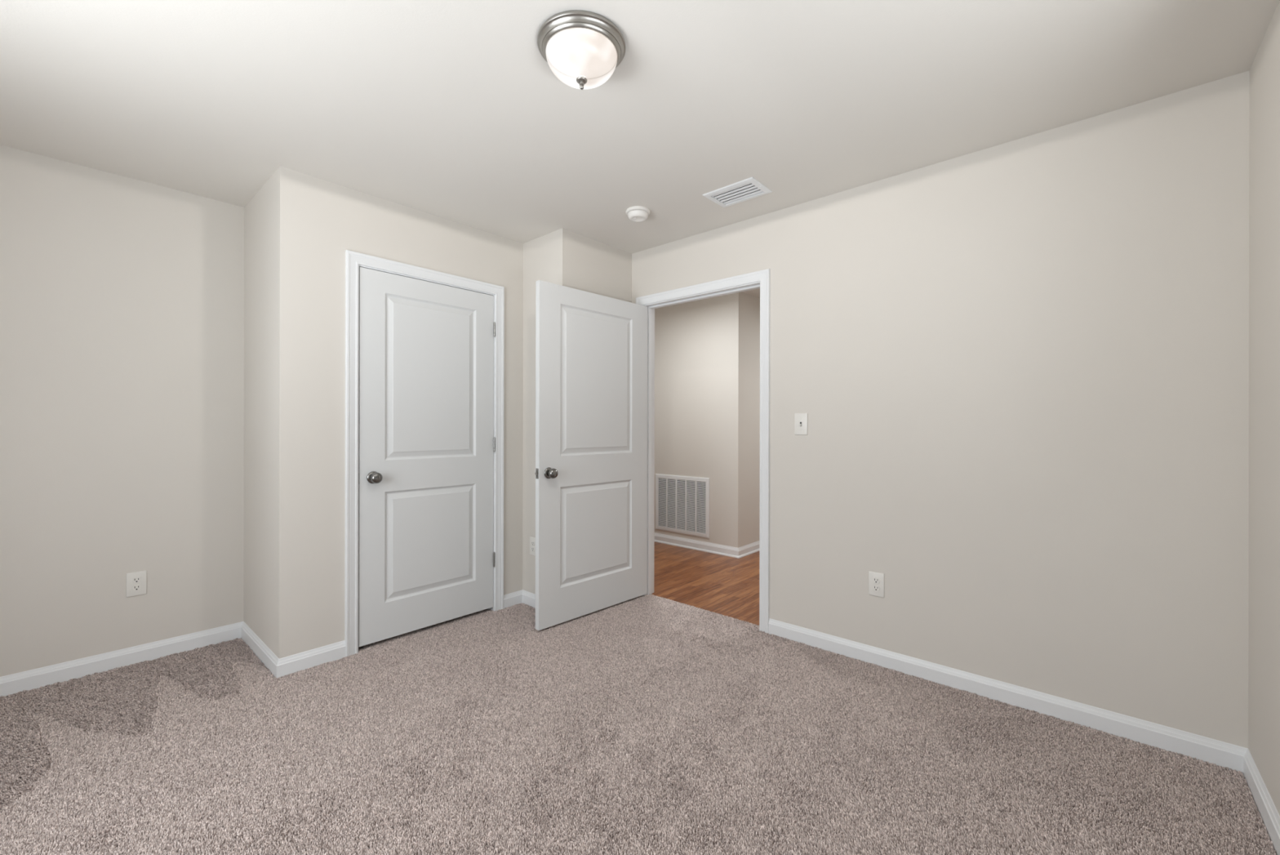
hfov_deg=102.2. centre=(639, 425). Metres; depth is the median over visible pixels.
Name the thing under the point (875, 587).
receptacle
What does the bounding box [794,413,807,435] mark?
light switch
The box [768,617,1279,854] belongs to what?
baseboard
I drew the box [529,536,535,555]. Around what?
wall outlet
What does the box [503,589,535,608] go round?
baseboard
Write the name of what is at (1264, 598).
wall
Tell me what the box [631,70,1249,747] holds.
wall
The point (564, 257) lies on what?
wall
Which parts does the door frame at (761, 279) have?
casing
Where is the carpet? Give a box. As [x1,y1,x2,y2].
[0,593,1276,854]
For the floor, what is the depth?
4.02 m
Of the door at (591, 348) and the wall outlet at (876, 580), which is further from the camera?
the door at (591, 348)
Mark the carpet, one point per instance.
(651, 724)
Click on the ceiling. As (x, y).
(454, 110)
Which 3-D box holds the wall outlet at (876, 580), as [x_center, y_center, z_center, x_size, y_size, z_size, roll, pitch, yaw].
[1.195,0.802,2.612,0.074,0.120,0.009,0,0,42]
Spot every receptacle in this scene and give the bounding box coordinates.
[132,576,141,582]
[132,584,141,591]
[872,577,879,583]
[872,584,879,591]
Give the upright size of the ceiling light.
0.147 m
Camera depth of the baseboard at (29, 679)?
2.57 m
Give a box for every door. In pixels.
[358,266,495,646]
[535,280,647,630]
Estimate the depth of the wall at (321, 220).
2.63 m
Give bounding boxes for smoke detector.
[626,205,649,222]
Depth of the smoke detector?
2.95 m
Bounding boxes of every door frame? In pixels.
[344,249,504,657]
[635,268,770,632]
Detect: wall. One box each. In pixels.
[0,144,244,676]
[243,166,279,657]
[279,165,523,657]
[522,228,631,593]
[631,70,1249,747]
[653,291,759,547]
[1248,0,1279,814]
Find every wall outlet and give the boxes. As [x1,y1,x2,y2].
[126,570,146,596]
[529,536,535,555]
[868,570,884,597]
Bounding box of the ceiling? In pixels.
[0,0,1279,298]
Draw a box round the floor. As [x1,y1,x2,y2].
[651,541,759,625]
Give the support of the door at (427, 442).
in the wall at (321, 220)
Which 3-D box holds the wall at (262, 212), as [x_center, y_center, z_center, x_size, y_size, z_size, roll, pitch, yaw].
[-1.955,-0.008,2.753,0.710,2.470,0.115,0,0,42]
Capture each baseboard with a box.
[0,621,345,696]
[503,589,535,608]
[653,532,759,558]
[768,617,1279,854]
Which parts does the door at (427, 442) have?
knob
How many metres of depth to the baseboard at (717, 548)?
4.97 m
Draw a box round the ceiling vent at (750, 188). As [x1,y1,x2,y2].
[702,177,772,207]
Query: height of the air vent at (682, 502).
0.575 m
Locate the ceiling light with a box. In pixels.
[537,9,626,89]
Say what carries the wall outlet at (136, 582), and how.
attached to the wall at (122, 298)
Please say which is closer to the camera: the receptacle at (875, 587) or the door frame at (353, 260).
the receptacle at (875, 587)
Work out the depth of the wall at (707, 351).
4.96 m
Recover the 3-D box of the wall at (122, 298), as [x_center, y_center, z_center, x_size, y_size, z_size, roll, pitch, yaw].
[-2.194,-0.009,3.105,0.115,2.470,3.768,0,0,42]
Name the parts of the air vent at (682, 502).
louver panel, louver panel, louver panel, louver panel, louver panel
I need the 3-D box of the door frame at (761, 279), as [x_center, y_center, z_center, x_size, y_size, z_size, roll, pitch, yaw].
[0.405,0.151,3.395,1.040,2.124,0.149,0,0,42]
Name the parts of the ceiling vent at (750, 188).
blade, blade, blade, blade, blade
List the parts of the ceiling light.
lamp shade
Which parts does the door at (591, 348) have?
latch plate, knob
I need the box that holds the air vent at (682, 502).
[655,473,709,537]
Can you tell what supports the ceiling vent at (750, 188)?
in the ceiling

